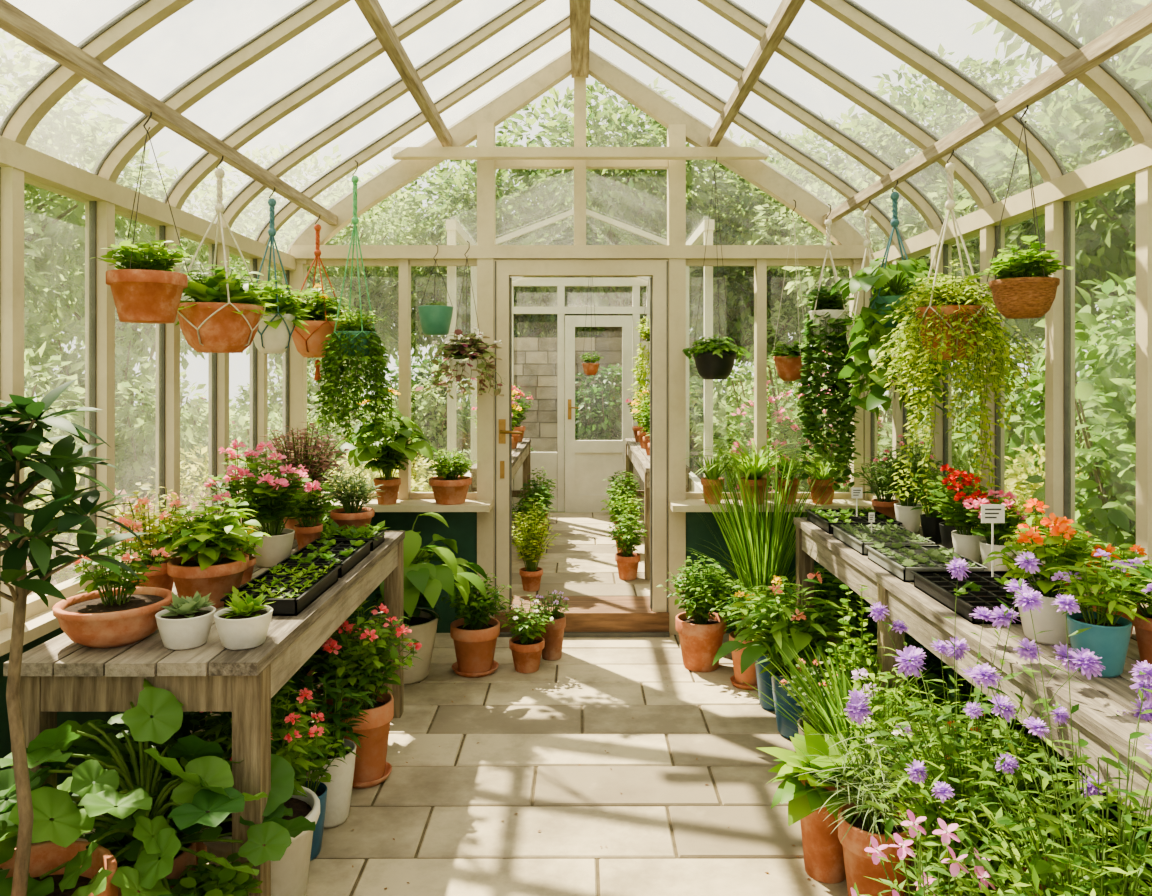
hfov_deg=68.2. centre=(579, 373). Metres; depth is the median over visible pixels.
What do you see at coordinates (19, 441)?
citrus tree
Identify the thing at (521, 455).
bench
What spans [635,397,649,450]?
plant
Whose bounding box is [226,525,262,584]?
potted plant
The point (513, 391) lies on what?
plant
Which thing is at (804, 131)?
tree
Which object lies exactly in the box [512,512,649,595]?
floor
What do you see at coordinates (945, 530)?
geranium
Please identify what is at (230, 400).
rose bush
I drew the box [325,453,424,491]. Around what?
shrub
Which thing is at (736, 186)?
tree
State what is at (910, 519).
potted herb
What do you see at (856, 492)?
plant label
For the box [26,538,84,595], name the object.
shrub
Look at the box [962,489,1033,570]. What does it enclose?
geranium
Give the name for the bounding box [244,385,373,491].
shrub
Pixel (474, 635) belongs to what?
potted mint
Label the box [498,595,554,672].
viola
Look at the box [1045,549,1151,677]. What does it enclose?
aster
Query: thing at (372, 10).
rafter
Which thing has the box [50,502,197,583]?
bush
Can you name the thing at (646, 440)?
plant
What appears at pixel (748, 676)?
potted leafy plant
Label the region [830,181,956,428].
plant
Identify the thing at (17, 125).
roof
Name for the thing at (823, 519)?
seedling tray
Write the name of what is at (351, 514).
sage
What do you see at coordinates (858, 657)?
climbing ivy
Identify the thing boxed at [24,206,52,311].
tree
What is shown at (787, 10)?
rafter
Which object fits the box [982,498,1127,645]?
flower
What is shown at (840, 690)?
grassy plant
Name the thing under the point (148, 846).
potted plant
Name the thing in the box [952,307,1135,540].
shrub
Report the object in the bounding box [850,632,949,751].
plant
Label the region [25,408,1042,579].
ground
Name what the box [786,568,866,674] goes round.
plant
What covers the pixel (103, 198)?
window frame
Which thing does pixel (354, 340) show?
hanging plant
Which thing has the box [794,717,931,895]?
potted plant
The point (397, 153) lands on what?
tie beam
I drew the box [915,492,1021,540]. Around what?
bush
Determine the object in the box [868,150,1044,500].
plant
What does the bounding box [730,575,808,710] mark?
potted plant
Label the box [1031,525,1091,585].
geranium
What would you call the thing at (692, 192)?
tree
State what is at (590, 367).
clay pot
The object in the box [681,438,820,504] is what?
spider plant
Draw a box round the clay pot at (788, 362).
[767,200,815,380]
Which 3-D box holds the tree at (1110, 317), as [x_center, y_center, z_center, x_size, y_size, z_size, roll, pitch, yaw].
[7.937,-0.942,9.877,4.539,5.139,4.652,0,0,42]
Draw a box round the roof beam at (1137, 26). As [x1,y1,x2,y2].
[823,2,1151,224]
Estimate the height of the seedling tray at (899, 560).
0.074 m
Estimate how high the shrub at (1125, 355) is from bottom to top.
2.253 m
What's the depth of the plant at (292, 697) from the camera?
2.94 m
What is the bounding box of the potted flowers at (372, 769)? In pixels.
[304,599,421,788]
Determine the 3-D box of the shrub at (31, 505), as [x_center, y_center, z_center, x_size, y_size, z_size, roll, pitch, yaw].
[-2.717,0.929,3.792,0.922,1.351,0.940,0,0,-20]
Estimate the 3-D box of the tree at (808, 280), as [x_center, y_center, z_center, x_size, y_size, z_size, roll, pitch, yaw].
[3.458,-0.316,9.575,3.601,3.822,3.384,0,0,30]
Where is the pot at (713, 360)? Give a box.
[682,157,750,378]
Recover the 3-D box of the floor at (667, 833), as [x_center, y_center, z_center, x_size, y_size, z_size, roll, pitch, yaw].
[0.000,1.539,2.018,3.310,0.081,5.835,0,0,0]
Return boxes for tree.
[0,30,191,345]
[0,378,146,895]
[24,167,258,464]
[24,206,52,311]
[192,141,462,448]
[235,179,470,472]
[357,136,631,368]
[456,76,788,337]
[514,169,732,337]
[640,130,874,385]
[662,110,899,383]
[743,158,1044,440]
[779,43,1135,399]
[898,4,1149,338]
[962,0,1151,192]
[1066,113,1132,324]
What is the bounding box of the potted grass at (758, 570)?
[668,442,841,619]
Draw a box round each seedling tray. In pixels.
[220,562,340,615]
[277,538,372,577]
[315,520,390,550]
[805,506,901,533]
[831,522,934,554]
[865,542,987,581]
[911,571,1088,623]
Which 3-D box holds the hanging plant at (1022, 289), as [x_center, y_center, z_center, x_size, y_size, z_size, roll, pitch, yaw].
[1.422,-0.536,2.726,0.295,0.712,0.272,0,0,0]
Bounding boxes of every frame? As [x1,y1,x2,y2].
[446,209,713,491]
[512,277,649,511]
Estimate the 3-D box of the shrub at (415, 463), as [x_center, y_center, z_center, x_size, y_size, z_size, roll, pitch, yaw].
[-1.542,0.986,6.869,0.846,1.216,0.830,0,0,-1]
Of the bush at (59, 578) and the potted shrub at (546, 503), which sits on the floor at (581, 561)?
the potted shrub at (546, 503)
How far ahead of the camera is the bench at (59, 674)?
2.09 m
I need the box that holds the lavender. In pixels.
[531,590,568,660]
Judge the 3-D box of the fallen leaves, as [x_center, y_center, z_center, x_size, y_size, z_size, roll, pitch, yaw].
[0.053,1.498,3.312,1.612,0.005,2.412,0,0,0]
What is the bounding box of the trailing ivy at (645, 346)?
[628,244,652,413]
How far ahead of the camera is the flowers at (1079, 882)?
1.54 m
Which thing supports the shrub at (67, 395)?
on the ground at (247, 415)
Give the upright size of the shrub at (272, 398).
2.115 m
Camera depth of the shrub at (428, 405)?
8.70 m
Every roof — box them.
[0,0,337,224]
[0,0,1151,264]
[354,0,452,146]
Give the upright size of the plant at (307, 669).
0.603 m
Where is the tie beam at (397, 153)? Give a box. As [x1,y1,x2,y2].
[391,147,768,159]
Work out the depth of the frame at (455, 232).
5.34 m
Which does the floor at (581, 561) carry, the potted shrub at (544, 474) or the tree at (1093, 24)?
the potted shrub at (544, 474)
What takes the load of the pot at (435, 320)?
hanging from the wall at (470, 523)
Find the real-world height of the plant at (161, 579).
0.352 m
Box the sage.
[324,468,380,528]
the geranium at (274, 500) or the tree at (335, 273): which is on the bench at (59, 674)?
the geranium at (274, 500)
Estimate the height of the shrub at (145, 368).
2.266 m
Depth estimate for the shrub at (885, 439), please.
6.50 m
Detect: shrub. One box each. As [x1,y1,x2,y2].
[24,307,62,391]
[24,309,203,503]
[24,341,84,522]
[24,431,84,581]
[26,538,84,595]
[58,486,207,577]
[115,371,249,530]
[195,403,326,485]
[229,357,371,478]
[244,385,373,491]
[266,469,342,675]
[285,722,351,860]
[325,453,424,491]
[342,432,437,491]
[346,361,470,491]
[386,356,470,482]
[512,493,555,559]
[512,498,560,591]
[515,482,554,534]
[521,467,557,519]
[575,363,643,439]
[600,486,643,552]
[603,471,640,505]
[603,475,643,528]
[641,358,729,478]
[689,354,821,491]
[689,357,801,491]
[878,387,979,510]
[891,338,1077,503]
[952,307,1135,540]
[971,440,1121,551]
[1025,357,1135,562]
[1031,271,1135,533]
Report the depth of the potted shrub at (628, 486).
7.18 m
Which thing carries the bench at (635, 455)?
on the floor at (581, 561)
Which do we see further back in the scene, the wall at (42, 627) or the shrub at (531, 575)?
the shrub at (531, 575)
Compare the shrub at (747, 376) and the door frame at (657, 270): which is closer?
the door frame at (657, 270)
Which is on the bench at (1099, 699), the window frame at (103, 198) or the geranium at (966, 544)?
the geranium at (966, 544)
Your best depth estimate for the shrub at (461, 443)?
9.09 m
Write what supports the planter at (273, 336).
hanging from the roof at (17, 125)
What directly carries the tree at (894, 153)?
on the ground at (247, 415)
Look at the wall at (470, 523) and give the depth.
4.91 m
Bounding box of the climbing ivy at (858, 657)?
[822,584,880,705]
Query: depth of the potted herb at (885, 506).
4.02 m
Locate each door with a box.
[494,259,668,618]
[565,315,632,511]
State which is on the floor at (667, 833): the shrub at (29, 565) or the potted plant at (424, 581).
the potted plant at (424, 581)
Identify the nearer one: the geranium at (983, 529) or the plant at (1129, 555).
the plant at (1129, 555)
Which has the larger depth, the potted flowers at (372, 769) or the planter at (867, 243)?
the planter at (867, 243)
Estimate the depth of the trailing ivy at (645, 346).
6.57 m
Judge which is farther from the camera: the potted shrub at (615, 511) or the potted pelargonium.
the potted shrub at (615, 511)
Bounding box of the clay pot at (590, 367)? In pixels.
[579,278,603,374]
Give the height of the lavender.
0.358 m
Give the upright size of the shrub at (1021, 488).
1.216 m
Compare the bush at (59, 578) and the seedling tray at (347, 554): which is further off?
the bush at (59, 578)
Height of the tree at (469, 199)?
5.115 m
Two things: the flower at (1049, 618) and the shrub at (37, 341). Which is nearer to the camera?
the flower at (1049, 618)
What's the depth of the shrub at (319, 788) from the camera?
2.64 m
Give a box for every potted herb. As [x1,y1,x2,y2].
[851,451,907,518]
[869,435,942,532]
[909,459,952,543]
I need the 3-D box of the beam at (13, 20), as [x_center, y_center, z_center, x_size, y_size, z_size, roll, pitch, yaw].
[-1.420,-0.885,2.010,0.044,0.050,5.820,0,0,0]
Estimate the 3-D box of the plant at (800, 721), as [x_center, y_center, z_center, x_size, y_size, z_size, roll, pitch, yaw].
[0.920,1.288,3.190,0.332,0.424,0.372,0,0,0]
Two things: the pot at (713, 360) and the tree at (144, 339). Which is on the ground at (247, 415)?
the tree at (144, 339)
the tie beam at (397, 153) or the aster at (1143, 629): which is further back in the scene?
the tie beam at (397, 153)
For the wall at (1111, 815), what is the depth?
2.71 m
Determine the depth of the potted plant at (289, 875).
2.37 m
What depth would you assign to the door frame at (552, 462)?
8.46 m
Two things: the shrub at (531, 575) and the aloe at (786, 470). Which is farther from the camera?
the shrub at (531, 575)
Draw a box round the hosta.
[757,720,877,883]
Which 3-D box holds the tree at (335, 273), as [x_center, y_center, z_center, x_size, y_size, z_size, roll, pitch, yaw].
[-3.297,-0.517,12.377,3.760,4.247,4.001,0,0,0]
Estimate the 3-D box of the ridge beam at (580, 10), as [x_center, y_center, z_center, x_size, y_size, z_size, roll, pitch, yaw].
[0.000,-1.820,2.020,0.100,0.200,5.840,0,0,0]
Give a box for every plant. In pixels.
[0,679,315,895]
[52,517,172,647]
[105,487,190,590]
[106,712,231,864]
[144,496,270,607]
[189,679,330,895]
[211,659,334,744]
[254,422,352,538]
[281,636,330,727]
[283,673,376,827]
[303,610,388,720]
[312,160,399,452]
[335,388,437,504]
[369,512,487,684]
[467,397,518,431]
[512,385,533,441]
[512,387,528,448]
[512,390,521,442]
[607,505,646,579]
[625,385,649,441]
[629,390,649,448]
[631,391,649,455]
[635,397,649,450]
[656,553,741,671]
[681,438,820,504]
[710,582,769,689]
[712,571,868,739]
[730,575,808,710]
[743,640,965,782]
[778,658,851,735]
[779,444,878,504]
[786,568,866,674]
[794,204,860,489]
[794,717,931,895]
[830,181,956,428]
[832,597,908,692]
[842,551,1127,895]
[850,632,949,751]
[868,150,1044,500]
[908,667,1038,752]
[954,715,1111,895]
[968,105,1073,318]
[1072,539,1151,637]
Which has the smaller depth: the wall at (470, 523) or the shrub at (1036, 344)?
the wall at (470, 523)
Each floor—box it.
[76,633,1147,895]
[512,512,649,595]
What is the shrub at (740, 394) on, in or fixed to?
on the ground at (247, 415)
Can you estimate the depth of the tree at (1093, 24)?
6.36 m
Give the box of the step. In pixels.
[495,596,669,636]
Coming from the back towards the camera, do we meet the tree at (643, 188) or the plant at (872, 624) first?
the tree at (643, 188)
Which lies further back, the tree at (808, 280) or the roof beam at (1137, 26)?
the tree at (808, 280)
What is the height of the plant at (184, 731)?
0.596 m
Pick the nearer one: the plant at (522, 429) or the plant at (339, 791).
the plant at (339, 791)
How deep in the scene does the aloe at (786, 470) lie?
4.73 m
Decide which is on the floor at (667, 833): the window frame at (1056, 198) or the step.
the step
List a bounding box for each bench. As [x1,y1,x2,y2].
[3,531,404,895]
[470,438,530,517]
[625,438,689,579]
[794,517,1151,825]
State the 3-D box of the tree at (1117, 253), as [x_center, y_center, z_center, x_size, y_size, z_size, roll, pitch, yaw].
[5.600,-1.496,7.845,5.245,6.278,5.071,0,0,11]
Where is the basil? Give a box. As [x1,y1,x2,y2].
[422,448,479,504]
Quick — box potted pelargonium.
[288,481,335,549]
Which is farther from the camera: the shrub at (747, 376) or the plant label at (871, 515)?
the shrub at (747, 376)
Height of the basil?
0.306 m
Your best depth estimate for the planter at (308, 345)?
4.52 m
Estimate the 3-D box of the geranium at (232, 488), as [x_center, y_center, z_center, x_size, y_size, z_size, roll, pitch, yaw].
[-1.286,0.472,3.266,0.255,0.456,0.268,0,0,25]
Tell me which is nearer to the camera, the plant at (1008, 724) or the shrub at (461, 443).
the plant at (1008, 724)
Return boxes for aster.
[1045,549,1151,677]
[1102,557,1151,664]
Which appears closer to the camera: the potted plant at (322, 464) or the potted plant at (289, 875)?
the potted plant at (289, 875)
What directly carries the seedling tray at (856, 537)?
on the bench at (1099, 699)
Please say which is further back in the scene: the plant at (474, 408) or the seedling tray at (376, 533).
the plant at (474, 408)
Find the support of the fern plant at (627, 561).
on the floor at (581, 561)
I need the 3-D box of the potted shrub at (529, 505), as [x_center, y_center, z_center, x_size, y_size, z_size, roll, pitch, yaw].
[-0.370,1.128,6.287,0.357,0.485,0.343,0,0,-31]
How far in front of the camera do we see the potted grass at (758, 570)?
4.26 m
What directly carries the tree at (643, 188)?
on the ground at (247, 415)
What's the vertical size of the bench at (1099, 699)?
0.800 m
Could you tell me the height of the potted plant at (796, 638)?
0.679 m
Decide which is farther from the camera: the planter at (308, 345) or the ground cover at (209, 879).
the planter at (308, 345)
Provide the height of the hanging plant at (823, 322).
1.490 m
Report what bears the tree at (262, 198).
on the ground at (247, 415)
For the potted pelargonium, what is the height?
0.274 m
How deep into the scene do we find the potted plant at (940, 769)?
1.96 m
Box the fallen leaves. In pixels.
[351,660,813,888]
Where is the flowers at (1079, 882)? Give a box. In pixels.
[910,586,1151,895]
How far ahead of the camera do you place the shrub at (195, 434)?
6.24 m
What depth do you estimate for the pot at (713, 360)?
4.71 m
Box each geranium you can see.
[204,439,274,555]
[212,441,321,567]
[927,464,981,548]
[930,470,999,562]
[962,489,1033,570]
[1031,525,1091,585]
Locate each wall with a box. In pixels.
[0,517,283,808]
[291,76,873,634]
[514,338,700,471]
[865,508,1151,886]
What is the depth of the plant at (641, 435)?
7.06 m
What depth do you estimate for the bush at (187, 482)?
5.39 m
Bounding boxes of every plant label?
[851,487,861,516]
[869,512,874,531]
[981,504,1004,576]
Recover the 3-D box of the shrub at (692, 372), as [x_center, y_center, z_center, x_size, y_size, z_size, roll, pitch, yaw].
[1.232,0.698,9.319,1.216,1.831,1.194,0,0,15]
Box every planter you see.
[175,156,276,353]
[248,187,314,353]
[292,215,352,380]
[838,200,874,348]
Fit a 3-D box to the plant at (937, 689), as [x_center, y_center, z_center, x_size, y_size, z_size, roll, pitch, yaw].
[1.316,1.228,2.810,0.450,0.544,0.413,0,0,0]
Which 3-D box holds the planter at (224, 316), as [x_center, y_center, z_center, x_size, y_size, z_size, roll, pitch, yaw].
[-1.424,-0.486,3.349,0.435,0.811,0.398,0,0,-26]
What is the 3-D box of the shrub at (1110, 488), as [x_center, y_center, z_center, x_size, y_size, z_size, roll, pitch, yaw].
[2.727,0.755,4.063,1.047,1.727,1.559,0,0,29]
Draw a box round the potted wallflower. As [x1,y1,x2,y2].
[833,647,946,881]
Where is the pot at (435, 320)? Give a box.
[418,245,453,335]
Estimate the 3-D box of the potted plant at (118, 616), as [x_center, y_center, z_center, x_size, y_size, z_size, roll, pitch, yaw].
[-1.225,0.538,2.240,0.283,0.323,0.283,0,0,0]
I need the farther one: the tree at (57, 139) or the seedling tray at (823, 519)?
the tree at (57, 139)
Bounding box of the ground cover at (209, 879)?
[161,852,262,895]
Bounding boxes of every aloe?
[695,453,731,503]
[771,450,800,503]
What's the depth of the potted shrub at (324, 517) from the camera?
4.27 m
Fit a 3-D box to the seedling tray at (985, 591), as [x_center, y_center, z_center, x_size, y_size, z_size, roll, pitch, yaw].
[1.260,0.665,2.590,0.336,0.070,0.436,0,0,0]
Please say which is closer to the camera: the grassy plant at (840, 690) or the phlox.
the phlox
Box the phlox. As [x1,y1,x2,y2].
[850,809,1007,895]
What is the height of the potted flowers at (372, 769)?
0.660 m
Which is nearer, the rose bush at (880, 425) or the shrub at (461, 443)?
the rose bush at (880, 425)
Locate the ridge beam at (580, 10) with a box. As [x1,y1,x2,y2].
[569,0,590,77]
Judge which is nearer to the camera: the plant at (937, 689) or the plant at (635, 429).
the plant at (937, 689)
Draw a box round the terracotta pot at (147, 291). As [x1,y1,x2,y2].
[90,112,196,323]
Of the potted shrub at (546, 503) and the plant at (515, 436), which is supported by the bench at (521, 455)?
the plant at (515, 436)
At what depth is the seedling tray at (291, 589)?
2.63 m
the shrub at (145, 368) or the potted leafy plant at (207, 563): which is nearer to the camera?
the potted leafy plant at (207, 563)
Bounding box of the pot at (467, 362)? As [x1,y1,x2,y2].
[415,241,505,398]
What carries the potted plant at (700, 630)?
on the floor at (667, 833)
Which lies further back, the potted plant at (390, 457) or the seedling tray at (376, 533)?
the potted plant at (390, 457)
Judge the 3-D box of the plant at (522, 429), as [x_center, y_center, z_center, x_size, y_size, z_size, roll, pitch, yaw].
[-0.597,0.348,7.789,0.343,0.544,0.312,0,0,0]
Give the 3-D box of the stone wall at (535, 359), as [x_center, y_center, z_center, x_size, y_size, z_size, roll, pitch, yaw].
[0.159,0.582,10.335,2.919,2.037,0.329,0,0,0]
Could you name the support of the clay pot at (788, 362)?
hanging from the wall at (470, 523)
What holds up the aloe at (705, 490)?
on the wall at (470, 523)
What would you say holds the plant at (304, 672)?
on the floor at (667, 833)
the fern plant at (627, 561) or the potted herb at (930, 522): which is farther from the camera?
the fern plant at (627, 561)
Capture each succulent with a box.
[155,591,215,649]
[214,592,272,649]
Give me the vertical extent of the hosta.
0.422 m
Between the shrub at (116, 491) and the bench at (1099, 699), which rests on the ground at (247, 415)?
the shrub at (116, 491)
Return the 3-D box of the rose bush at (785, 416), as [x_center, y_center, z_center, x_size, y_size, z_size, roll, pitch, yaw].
[1.510,0.685,6.082,1.248,1.846,1.253,0,0,0]
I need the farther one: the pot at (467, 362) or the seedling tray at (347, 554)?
the pot at (467, 362)
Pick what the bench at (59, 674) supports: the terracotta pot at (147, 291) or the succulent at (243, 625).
the succulent at (243, 625)
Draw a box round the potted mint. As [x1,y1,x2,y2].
[441,571,513,677]
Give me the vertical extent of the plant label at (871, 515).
0.100 m
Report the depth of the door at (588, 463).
8.42 m
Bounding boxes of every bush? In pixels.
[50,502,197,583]
[135,443,277,525]
[188,396,249,462]
[713,343,849,491]
[797,346,926,491]
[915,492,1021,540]
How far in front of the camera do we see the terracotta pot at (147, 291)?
2.72 m
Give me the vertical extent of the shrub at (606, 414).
1.747 m
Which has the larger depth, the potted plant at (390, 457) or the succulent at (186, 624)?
the potted plant at (390, 457)
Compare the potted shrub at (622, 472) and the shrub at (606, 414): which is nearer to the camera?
the potted shrub at (622, 472)
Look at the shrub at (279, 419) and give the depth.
6.58 m
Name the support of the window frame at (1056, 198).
in the wall at (1111, 815)
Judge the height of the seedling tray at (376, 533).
0.093 m
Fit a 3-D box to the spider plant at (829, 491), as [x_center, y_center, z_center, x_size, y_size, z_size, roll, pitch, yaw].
[1.373,0.560,4.763,0.600,0.330,0.636,0,0,0]
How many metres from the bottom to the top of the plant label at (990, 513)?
0.250 m

